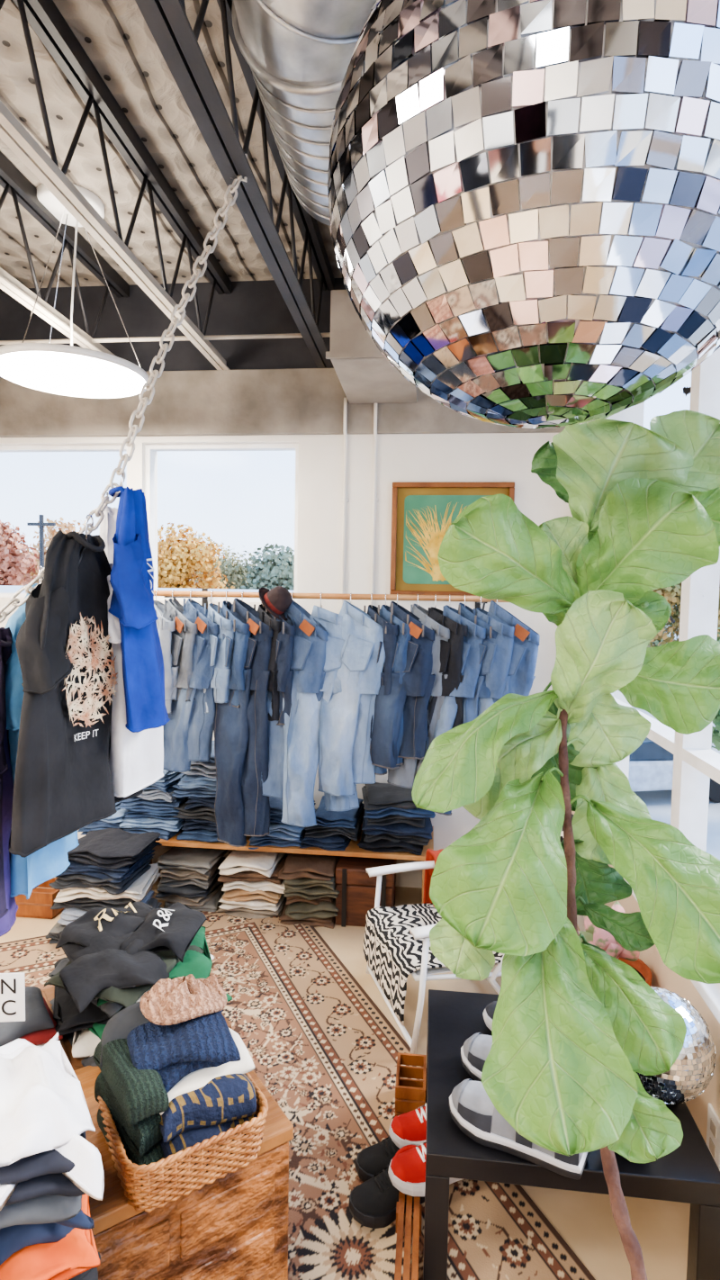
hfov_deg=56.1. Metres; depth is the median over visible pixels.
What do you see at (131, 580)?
t-shirt
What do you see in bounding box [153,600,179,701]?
denim jumpsuit
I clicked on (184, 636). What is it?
denim jumpsuit
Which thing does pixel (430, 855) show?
garment
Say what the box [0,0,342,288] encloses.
ceiling
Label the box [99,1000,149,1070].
sweater
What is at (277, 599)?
hat
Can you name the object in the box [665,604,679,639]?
building
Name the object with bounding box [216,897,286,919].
trousers
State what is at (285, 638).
denim jumpsuit
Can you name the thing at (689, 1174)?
table
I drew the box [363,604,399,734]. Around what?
denim jumpsuit
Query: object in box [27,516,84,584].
tree
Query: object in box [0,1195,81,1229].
t-shirt
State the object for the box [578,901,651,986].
terracotta pot
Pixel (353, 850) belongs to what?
wall shelf
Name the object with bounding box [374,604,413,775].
denim jumpsuit
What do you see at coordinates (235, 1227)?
storage box
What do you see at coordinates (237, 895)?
trousers
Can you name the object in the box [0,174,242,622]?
chain
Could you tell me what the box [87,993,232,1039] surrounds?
t-shirt
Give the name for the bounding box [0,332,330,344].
ceiling pipe
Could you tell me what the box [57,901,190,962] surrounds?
t-shirt
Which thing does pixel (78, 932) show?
t-shirt
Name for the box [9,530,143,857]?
t-shirt
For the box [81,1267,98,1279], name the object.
t-shirt
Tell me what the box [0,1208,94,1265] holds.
t-shirt
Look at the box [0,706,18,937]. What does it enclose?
t-shirt
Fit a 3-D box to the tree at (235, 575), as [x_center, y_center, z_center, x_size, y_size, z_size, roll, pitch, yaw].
[-5.299,-1.126,33.531,5.529,6.970,3.625,2,4,13]
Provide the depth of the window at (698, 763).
1.96 m
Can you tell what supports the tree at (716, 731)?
on the ground
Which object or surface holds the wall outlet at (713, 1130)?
attached to the wall at (662, 977)
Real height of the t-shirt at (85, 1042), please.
0.052 m
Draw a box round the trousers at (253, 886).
[221,879,284,893]
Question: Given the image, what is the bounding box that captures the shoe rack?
[394,1190,422,1279]
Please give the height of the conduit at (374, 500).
2.496 m
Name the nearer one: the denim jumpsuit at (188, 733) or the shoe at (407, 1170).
the shoe at (407, 1170)
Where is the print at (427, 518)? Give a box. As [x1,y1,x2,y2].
[403,495,490,584]
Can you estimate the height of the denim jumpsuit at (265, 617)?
0.562 m
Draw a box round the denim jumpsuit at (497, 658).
[472,607,515,703]
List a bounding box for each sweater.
[93,1038,169,1186]
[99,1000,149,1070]
[126,1009,240,1092]
[159,1027,254,1115]
[159,1073,262,1171]
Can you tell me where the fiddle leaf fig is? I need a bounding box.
[411,409,719,1279]
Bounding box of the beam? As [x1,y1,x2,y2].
[0,368,566,437]
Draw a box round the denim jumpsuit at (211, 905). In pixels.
[163,889,224,911]
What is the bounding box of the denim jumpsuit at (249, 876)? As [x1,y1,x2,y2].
[217,850,288,884]
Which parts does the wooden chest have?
lid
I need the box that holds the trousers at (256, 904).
[218,891,285,911]
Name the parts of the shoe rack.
post, post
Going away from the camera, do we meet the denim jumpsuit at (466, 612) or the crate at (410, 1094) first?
the crate at (410, 1094)
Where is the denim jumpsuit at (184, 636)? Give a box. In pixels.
[162,598,198,714]
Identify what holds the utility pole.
on the ground
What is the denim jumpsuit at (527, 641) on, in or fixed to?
hanging from the hook
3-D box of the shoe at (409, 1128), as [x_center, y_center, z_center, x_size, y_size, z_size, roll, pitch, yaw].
[0.192,1.269,1.800,0.234,0.112,0.107,0,4,-16]
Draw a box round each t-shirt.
[0,627,38,919]
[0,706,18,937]
[0,986,54,1046]
[0,1032,104,1210]
[0,1072,86,1206]
[0,1193,99,1279]
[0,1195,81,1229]
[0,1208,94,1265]
[4,583,79,899]
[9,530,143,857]
[18,997,63,1045]
[44,945,203,1007]
[48,957,172,1018]
[49,998,97,1066]
[53,956,126,1036]
[55,901,153,948]
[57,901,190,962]
[59,948,169,1012]
[68,1229,100,1279]
[72,1028,100,1057]
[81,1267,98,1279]
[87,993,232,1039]
[94,505,163,797]
[97,926,212,1006]
[108,486,170,732]
[119,901,206,962]
[135,954,214,1002]
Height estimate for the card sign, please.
0.100 m
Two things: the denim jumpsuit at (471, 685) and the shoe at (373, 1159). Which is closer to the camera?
the shoe at (373, 1159)
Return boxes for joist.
[0,0,231,369]
[0,151,129,356]
[0,288,16,300]
[135,0,334,368]
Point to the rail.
(204, 593)
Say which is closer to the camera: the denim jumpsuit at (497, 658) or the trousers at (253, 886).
the denim jumpsuit at (497, 658)
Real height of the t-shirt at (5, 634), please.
0.645 m
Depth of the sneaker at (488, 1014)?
1.84 m
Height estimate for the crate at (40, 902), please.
0.125 m
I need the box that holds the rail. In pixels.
[153,588,508,610]
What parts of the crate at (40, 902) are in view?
panel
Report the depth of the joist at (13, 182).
2.83 m
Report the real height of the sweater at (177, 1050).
0.093 m
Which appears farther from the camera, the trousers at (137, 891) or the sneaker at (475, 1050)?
the trousers at (137, 891)
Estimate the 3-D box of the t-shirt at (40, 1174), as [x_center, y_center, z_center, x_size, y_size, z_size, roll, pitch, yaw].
[-0.589,0.774,1.063,0.296,0.092,0.293,-1,4,-28]
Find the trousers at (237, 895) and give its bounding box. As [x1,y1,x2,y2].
[222,888,282,903]
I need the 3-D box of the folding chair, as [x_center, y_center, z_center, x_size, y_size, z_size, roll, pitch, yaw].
[0.402,0.999,2.499,0.634,0.703,0.556,0,4,-16]
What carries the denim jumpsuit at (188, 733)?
hanging from the hook
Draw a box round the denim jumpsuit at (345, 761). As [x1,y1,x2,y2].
[317,600,385,796]
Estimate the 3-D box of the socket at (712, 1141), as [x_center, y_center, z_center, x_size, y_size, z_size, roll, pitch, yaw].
[0.862,1.241,1.651,0.002,0.028,0.030,1,4,6]
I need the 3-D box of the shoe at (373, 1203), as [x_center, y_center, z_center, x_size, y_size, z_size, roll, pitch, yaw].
[0.076,1.336,1.664,0.218,0.112,0.107,-1,4,-28]
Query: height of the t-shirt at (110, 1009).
0.056 m
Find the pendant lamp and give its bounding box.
[0,183,149,398]
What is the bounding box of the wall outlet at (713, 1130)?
[706,1102,719,1170]
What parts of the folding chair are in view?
leg, leg, seat frame, leg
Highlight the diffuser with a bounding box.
[0,351,145,397]
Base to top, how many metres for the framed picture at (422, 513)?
0.620 m
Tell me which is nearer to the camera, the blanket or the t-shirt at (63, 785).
the t-shirt at (63, 785)
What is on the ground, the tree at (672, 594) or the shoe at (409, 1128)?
the tree at (672, 594)
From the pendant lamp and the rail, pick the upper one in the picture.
the pendant lamp
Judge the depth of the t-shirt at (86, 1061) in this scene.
1.54 m
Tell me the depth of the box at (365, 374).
2.80 m
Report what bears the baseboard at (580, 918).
attached to the wall at (662, 977)
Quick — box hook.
[230,153,246,181]
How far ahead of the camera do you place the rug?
2.02 m
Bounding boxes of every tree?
[0,519,39,585]
[16,527,78,585]
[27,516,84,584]
[157,522,235,589]
[172,532,250,586]
[203,549,263,589]
[237,543,294,590]
[647,580,719,647]
[649,591,681,647]
[711,627,719,750]
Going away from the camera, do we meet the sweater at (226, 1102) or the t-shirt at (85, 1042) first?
the sweater at (226, 1102)
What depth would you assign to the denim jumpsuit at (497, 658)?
2.78 m
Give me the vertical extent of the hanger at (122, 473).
0.169 m
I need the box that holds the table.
[423,989,719,1279]
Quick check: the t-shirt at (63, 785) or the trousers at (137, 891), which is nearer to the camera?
the t-shirt at (63, 785)
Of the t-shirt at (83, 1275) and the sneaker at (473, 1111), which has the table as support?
the sneaker at (473, 1111)
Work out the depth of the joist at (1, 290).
3.48 m
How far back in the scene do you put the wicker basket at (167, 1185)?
1.19 m
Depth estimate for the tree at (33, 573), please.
37.25 m
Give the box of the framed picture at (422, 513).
[389,481,514,595]
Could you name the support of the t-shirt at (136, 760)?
hanging from the hanger
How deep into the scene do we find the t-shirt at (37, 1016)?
1.54 m
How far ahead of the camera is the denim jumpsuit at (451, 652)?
2.82 m
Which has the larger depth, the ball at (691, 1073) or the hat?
the hat
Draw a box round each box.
[73,1065,293,1279]
[325,225,417,403]
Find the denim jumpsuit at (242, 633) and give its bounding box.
[217,600,251,707]
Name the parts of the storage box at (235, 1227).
panel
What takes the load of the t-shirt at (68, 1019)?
on the t-shirt at (97, 1029)
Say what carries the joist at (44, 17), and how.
attached to the ceiling
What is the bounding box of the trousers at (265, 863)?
[218,849,285,877]
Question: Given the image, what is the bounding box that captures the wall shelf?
[149,822,433,903]
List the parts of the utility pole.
post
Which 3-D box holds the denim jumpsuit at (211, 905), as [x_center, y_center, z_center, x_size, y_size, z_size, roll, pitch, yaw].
[-0.814,1.264,3.340,0.270,0.063,0.309,1,4,-1]
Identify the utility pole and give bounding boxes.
[27,514,55,578]
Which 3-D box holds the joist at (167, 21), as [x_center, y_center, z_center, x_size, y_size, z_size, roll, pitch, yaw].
[-0.487,-1.408,0.397,0.084,0.445,6.030,1,4,6]
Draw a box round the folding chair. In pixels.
[365,860,504,1054]
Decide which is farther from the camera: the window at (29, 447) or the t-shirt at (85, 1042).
the window at (29, 447)
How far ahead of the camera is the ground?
14.72 m
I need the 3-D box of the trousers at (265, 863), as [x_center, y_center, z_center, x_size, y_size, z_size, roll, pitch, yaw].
[-0.514,1.054,3.266,0.256,0.063,0.330,1,4,7]
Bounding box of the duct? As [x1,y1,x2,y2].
[231,0,377,225]
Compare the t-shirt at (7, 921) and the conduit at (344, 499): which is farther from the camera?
the conduit at (344, 499)
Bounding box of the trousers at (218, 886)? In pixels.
[155,879,224,906]
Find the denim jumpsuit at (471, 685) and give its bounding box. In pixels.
[425,604,486,753]
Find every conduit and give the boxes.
[341,397,349,607]
[370,402,378,605]
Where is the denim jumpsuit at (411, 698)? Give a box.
[369,601,435,769]
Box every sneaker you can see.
[448,1078,590,1180]
[459,1032,492,1081]
[482,1000,497,1030]
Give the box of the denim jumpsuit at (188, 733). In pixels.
[162,598,219,772]
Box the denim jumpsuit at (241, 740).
[213,597,273,847]
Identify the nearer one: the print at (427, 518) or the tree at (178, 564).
the print at (427, 518)
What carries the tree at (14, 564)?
on the ground
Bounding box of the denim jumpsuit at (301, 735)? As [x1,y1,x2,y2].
[281,604,360,827]
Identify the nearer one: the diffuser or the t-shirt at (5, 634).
the t-shirt at (5, 634)
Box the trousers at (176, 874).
[159,858,222,880]
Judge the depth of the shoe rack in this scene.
1.52 m
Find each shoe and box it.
[348,1144,424,1228]
[354,1135,399,1181]
[387,1140,461,1196]
[388,1103,426,1148]
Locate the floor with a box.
[0,871,690,1279]
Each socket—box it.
[709,1136,715,1157]
[710,1117,716,1138]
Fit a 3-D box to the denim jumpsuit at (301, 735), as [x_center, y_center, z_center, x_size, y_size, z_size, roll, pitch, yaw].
[-0.166,0.327,2.943,0.350,0.954,0.148,0,4,-16]
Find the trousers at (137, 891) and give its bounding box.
[54,863,161,902]
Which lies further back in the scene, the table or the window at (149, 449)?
the window at (149, 449)
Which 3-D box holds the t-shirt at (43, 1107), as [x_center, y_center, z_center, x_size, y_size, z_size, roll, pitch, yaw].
[-0.599,0.744,1.046,0.321,0.149,0.341,-1,4,-34]
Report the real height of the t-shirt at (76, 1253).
0.088 m
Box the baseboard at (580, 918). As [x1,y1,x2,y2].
[576,914,585,931]
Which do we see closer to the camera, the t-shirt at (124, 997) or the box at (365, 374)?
the t-shirt at (124, 997)
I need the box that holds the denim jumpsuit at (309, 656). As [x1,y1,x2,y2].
[261,599,327,799]
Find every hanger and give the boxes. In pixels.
[78,513,93,566]
[121,472,123,486]
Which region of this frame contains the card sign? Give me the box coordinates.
[0,972,25,1021]
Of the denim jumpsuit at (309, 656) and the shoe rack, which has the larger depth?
the denim jumpsuit at (309, 656)
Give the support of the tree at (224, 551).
on the ground
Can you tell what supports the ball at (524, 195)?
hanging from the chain
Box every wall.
[0,278,572,888]
[571,401,719,1144]
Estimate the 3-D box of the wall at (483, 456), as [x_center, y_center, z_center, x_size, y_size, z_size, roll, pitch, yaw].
[-0.652,-0.284,3.631,3.920,3.100,0.200,1,4,6]
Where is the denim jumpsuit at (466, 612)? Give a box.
[432,602,497,815]
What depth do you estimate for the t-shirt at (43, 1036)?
1.55 m
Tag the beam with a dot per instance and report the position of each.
(295, 401)
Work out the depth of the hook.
1.86 m
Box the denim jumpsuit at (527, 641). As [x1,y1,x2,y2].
[477,600,540,716]
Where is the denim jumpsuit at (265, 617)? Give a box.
[250,603,281,721]
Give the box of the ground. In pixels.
[632,706,719,859]
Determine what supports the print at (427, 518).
attached to the framed picture at (422, 513)
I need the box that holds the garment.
[423,848,443,907]
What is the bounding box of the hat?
[258,585,292,620]
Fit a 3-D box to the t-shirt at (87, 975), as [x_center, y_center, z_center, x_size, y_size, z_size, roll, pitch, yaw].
[-0.587,0.785,1.614,0.236,0.066,0.224,-2,5,-39]
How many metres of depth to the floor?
1.68 m
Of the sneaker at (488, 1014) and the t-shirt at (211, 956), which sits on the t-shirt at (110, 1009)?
the t-shirt at (211, 956)
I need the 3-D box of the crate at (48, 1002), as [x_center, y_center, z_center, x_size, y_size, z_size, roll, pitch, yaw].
[-0.850,1.164,1.584,0.270,0.435,0.270,-1,4,-34]
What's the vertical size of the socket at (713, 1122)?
0.028 m
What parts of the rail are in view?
rod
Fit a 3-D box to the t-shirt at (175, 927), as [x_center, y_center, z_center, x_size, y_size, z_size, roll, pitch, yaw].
[-0.516,0.759,1.798,0.197,0.075,0.256,1,4,-2]
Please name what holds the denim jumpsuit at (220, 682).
hanging from the hook
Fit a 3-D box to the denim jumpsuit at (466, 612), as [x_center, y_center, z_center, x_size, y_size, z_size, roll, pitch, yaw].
[0.442,0.301,2.904,0.334,0.917,0.127,3,4,30]
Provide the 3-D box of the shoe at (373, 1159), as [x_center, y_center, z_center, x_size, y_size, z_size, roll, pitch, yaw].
[0.095,1.330,1.767,0.218,0.112,0.107,0,4,-20]
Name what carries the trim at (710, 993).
on the wall at (662, 977)
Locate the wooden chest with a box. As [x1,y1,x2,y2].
[334,856,396,927]
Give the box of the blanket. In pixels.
[363,813,573,1025]
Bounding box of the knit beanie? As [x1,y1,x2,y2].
[140,973,227,1025]
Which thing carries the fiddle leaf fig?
on the floor
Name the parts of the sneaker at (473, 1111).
panel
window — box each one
[0,444,127,597]
[144,442,298,602]
[606,368,695,826]
[674,347,719,851]
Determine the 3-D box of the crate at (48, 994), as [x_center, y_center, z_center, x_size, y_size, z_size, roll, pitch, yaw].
[-0.596,1.160,1.762,0.380,0.420,0.414,-1,4,-34]
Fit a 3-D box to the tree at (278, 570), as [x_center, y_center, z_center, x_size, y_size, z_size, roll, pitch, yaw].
[-2.487,-0.262,24.531,4.188,6.448,2.645,2,4,17]
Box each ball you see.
[327,0,719,428]
[636,986,716,1104]
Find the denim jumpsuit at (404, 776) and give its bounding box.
[387,603,450,788]
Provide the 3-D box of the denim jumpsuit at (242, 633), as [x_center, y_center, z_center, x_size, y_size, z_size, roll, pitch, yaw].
[-0.578,0.086,3.010,0.139,0.524,0.343,-2,4,-39]
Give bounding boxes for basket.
[97,1072,268,1212]
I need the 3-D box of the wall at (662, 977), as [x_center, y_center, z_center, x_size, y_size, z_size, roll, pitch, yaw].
[0.854,0.244,0.350,0.204,2.500,6.050,1,4,6]
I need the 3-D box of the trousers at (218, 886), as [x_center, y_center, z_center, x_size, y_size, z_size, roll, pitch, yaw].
[-0.831,1.224,3.343,0.268,0.054,0.319,2,4,14]
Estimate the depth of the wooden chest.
3.08 m
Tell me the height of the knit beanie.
0.084 m
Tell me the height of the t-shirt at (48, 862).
0.736 m
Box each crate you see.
[14,877,63,919]
[41,986,231,1070]
[45,1000,69,1061]
[394,1052,426,1117]
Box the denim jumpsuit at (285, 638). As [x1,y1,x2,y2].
[265,608,296,725]
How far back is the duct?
1.57 m
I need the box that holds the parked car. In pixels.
[628,737,719,802]
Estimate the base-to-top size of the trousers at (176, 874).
0.060 m
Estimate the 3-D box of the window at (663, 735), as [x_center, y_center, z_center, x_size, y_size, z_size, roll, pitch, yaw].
[1.057,-0.161,2.520,0.080,1.950,1.072,1,4,6]
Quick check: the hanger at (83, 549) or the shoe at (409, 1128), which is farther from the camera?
the shoe at (409, 1128)
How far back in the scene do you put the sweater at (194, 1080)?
1.28 m
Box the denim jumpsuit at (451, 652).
[417,606,468,765]
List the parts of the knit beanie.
beanie crown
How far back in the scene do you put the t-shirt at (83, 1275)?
1.05 m
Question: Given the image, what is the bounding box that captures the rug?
[0,904,595,1279]
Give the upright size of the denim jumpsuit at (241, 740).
1.092 m
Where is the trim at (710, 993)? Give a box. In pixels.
[623,878,719,1023]
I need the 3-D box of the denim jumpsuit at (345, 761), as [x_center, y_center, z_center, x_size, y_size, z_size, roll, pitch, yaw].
[-0.030,0.255,2.916,0.311,0.846,0.134,2,4,18]
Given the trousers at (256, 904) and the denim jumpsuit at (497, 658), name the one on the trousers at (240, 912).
the trousers at (256, 904)
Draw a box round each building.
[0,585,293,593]
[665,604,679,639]
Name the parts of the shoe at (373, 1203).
panel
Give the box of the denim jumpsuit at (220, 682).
[203,603,234,713]
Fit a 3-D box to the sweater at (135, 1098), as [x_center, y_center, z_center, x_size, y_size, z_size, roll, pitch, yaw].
[-0.432,0.872,1.266,0.080,0.199,0.215,-2,5,-39]

